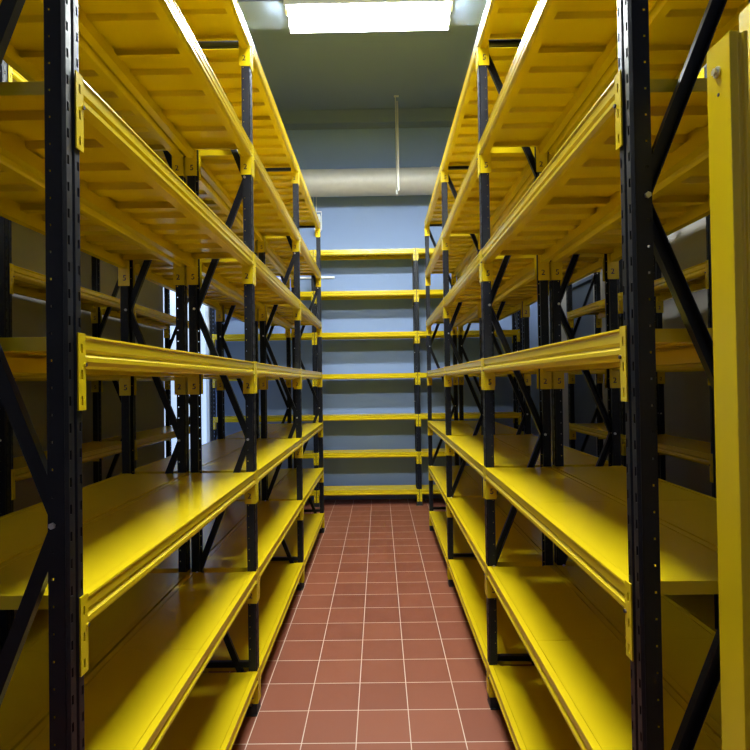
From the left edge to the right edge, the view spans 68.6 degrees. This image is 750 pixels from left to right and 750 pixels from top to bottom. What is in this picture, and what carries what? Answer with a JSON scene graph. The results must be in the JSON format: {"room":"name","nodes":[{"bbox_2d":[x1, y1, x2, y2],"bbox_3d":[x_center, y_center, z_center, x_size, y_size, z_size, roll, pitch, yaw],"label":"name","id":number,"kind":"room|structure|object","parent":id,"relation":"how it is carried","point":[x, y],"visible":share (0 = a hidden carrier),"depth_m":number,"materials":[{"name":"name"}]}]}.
{"room":"storage room","nodes":[
{"label":"storage room","id":0,"kind":"room"},
{"bbox_2d":[11,221,210,616],"bbox_3d":[-2.300,-0.923,1.929,0.200,5.040,10.600,-1,-1,0],"label":"wall","id":1,"kind":"structure","parent":0,"point":[28,245],"depth_m":4.16,"materials":[{"name":"grey paint"}]},
{"bbox_2d":[163,287,210,457],"bbox_3d":[-2.217,0.274,6.410,0.140,2.750,1.590,-1,-1,0],"label":"door","id":2,"kind":"structure","parent":1,"relation":"in","point":[205,397],"depth_m":7.03,"materials":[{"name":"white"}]},
{"bbox_2d":[234,25,501,110],"bbox_3d":[-0.039,-3.527,1.942,4.800,0.100,11.000,-1,-1,0],"label":"ceiling","id":3,"kind":"structure","parent":0,"point":[426,69],"depth_m":6.12,"materials":[{"name":"grey paint"}]},
{"bbox_2d":[237,0,486,29],"bbox_3d":[-0.015,-3.111,4.217,4.400,0.680,0.320,-1,-1,0],"label":"trim","id":4,"kind":"structure","parent":3,"relation":"attached to","point":[257,14],"depth_m":4.21,"materials":[{"name":"grey paint"}]},
{"bbox_2d":[283,0,453,32],"bbox_3d":[-0.045,-2.716,4.122,1.230,0.110,0.330,-1,-1,0],"label":"ceiling light","id":5,"kind":"object","parent":3,"relation":"attached to","point":[305,16],"visible":1,"depth_m":4.18,"materials":[{"name":"white plastic"}]},
{"bbox_2d":[301,95,439,196],"bbox_3d":[0.010,-2.814,6.904,4.400,1.210,0.361,-1,-1,0],"label":"ventilation duct","id":6,"kind":"object","parent":3,"relation":"hanging from","point":[397,181],"visible":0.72,"depth_m":6.76,"materials":[{"name":"metal"}]},
{"bbox_2d":[208,498,532,749],"bbox_3d":[0.039,1.612,1.881,4.800,0.100,11.000,-1,-1,0],"label":"floor","id":7,"kind":"structure","parent":0,"point":[376,650],"depth_m":3.12,"materials":[{"name":"tile"}]},
{"bbox_2d":[0,60,189,654],"bbox_3d":[-1.959,0.024,4.125,0.318,3.189,2.864,-1,-1,0],"label":"storage rack","id":8,"kind":"object","parent":7,"relation":"on","point":[14,279],"visible":0.2,"depth_m":3.41,"materials":[{"name":"yellow metal"}]},
{"bbox_2d":[0,0,292,749],"bbox_3d":[-1.036,0.001,3.371,0.318,3.189,4.689,-1,-1,0],"label":"storage rack","id":9,"kind":"object","parent":7,"relation":"on","point":[25,703],"visible":0.29,"depth_m":2.25,"materials":[{"name":"yellow metal"}]},
{"bbox_2d":[0,0,324,749],"bbox_3d":[-0.715,-0.004,3.368,0.318,3.189,4.689,-1,-1,0],"label":"storage rack","id":10,"kind":"object","parent":7,"relation":"on","point":[209,91],"visible":1,"depth_m":1.84,"materials":[{"name":"yellow metal"}]},
{"bbox_2d":[209,248,523,506],"bbox_3d":[-0.107,0.029,6.957,3.906,3.189,0.318,-1,-1,0],"label":"storage rack","id":11,"kind":"object","parent":7,"relation":"on","point":[418,489],"visible":0.45,"depth_m":6.81,"materials":[{"name":"yellow metal"}]},
{"bbox_2d":[424,0,749,749],"bbox_3d":[0.677,-0.025,3.388,0.326,3.189,4.680,-1,-1,0],"label":"storage rack","id":12,"kind":"object","parent":7,"relation":"on","point":[587,686],"visible":1,"depth_m":1.85,"materials":[{"name":"yellow metal"}]},
{"bbox_2d":[457,0,748,739],"bbox_3d":[1.004,-0.030,3.386,0.326,3.189,4.680,-1,-1,0],"label":"storage rack","id":13,"kind":"object","parent":7,"relation":"on","point":[682,199],"visible":0.27,"depth_m":2.16,"materials":[{"name":"yellow metal"}]},
{"bbox_2d":[566,65,718,631],"bbox_3d":[1.940,-0.036,4.006,0.318,3.189,2.284,-1,-1,0],"label":"storage rack","id":14,"kind":"object","parent":7,"relation":"on","point":[705,607],"visible":0.31,"depth_m":3.80,"materials":[{"name":"yellow metal"}]},
{"bbox_2d":[707,30,749,749],"bbox_3d":[0.595,0.494,0.901,0.038,2.095,0.062,-1,-1,0],"label":"steel post","id":15,"kind":"object","parent":7,"relation":"on","point":[727,60],"visible":1,"depth_m":0.89,"materials":[{"name":"yellow metal"}]},
{"bbox_2d":[739,3,749,118],"bbox_3d":[0.660,0.458,0.906,0.033,2.165,0.062,-1,-1,0],"label":"steel post","id":16,"kind":"object","parent":7,"relation":"on","point":[744,16],"visible":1,"depth_m":0.93,"materials":[{"name":"yellow metal"}]},
{"bbox_2d":[214,127,541,499],"bbox_3d":[0.042,-0.894,7.311,4.800,5.040,0.200,-1,-1,0],"label":"wall","id":17,"kind":"structure","parent":0,"point":[348,222],"depth_m":7.21,"materials":[{"name":"blue paint"}]},
{"bbox_2d":[277,276,334,278],"bbox_3d":[-0.972,-1.273,7.208,0.885,0.025,0.030,-1,-1,0],"label":"conduit","id":18,"kind":"object","parent":17,"relation":"attached to","point":[322,277],"visible":0.56,"depth_m":7.19,"materials":[{"name":"white metal"}]},
{"bbox_2d":[313,197,321,231],"bbox_3d":[-0.746,-2.085,7.121,0.110,0.440,0.120,-1,-1,0],"label":"box","id":19,"kind":"object","parent":17,"relation":"attached to","point":[318,215],"visible":0.53,"depth_m":7.11,"materials":[{"name":"white plastic"}]},
{"bbox_2d":[279,107,456,129],"bbox_3d":[0.004,-3.331,7.150,4.400,0.170,0.180,-1,-1,0],"label":"trim","id":20,"kind":"structure","parent":17,"relation":"attached to","point":[407,117],"depth_m":7.06,"materials":[{"name":"grey paint"}]},
{"bbox_2d":[548,64,711,496],"bbox_3d":[2.300,-0.993,1.894,0.200,5.040,10.600,-1,-1,0],"label":"wall","id":21,"kind":"structure","parent":0,"point":[686,394],"depth_m":3.96,"materials":[{"name":"grey paint"}]},
{"bbox_2d":[571,275,596,456],"bbox_3d":[2.300,0.276,5.989,0.140,2.600,0.780,-1,-1,0],"label":"door","id":22,"kind":"structure","parent":21,"relation":"in","point":[584,406],"depth_m":6.02,"materials":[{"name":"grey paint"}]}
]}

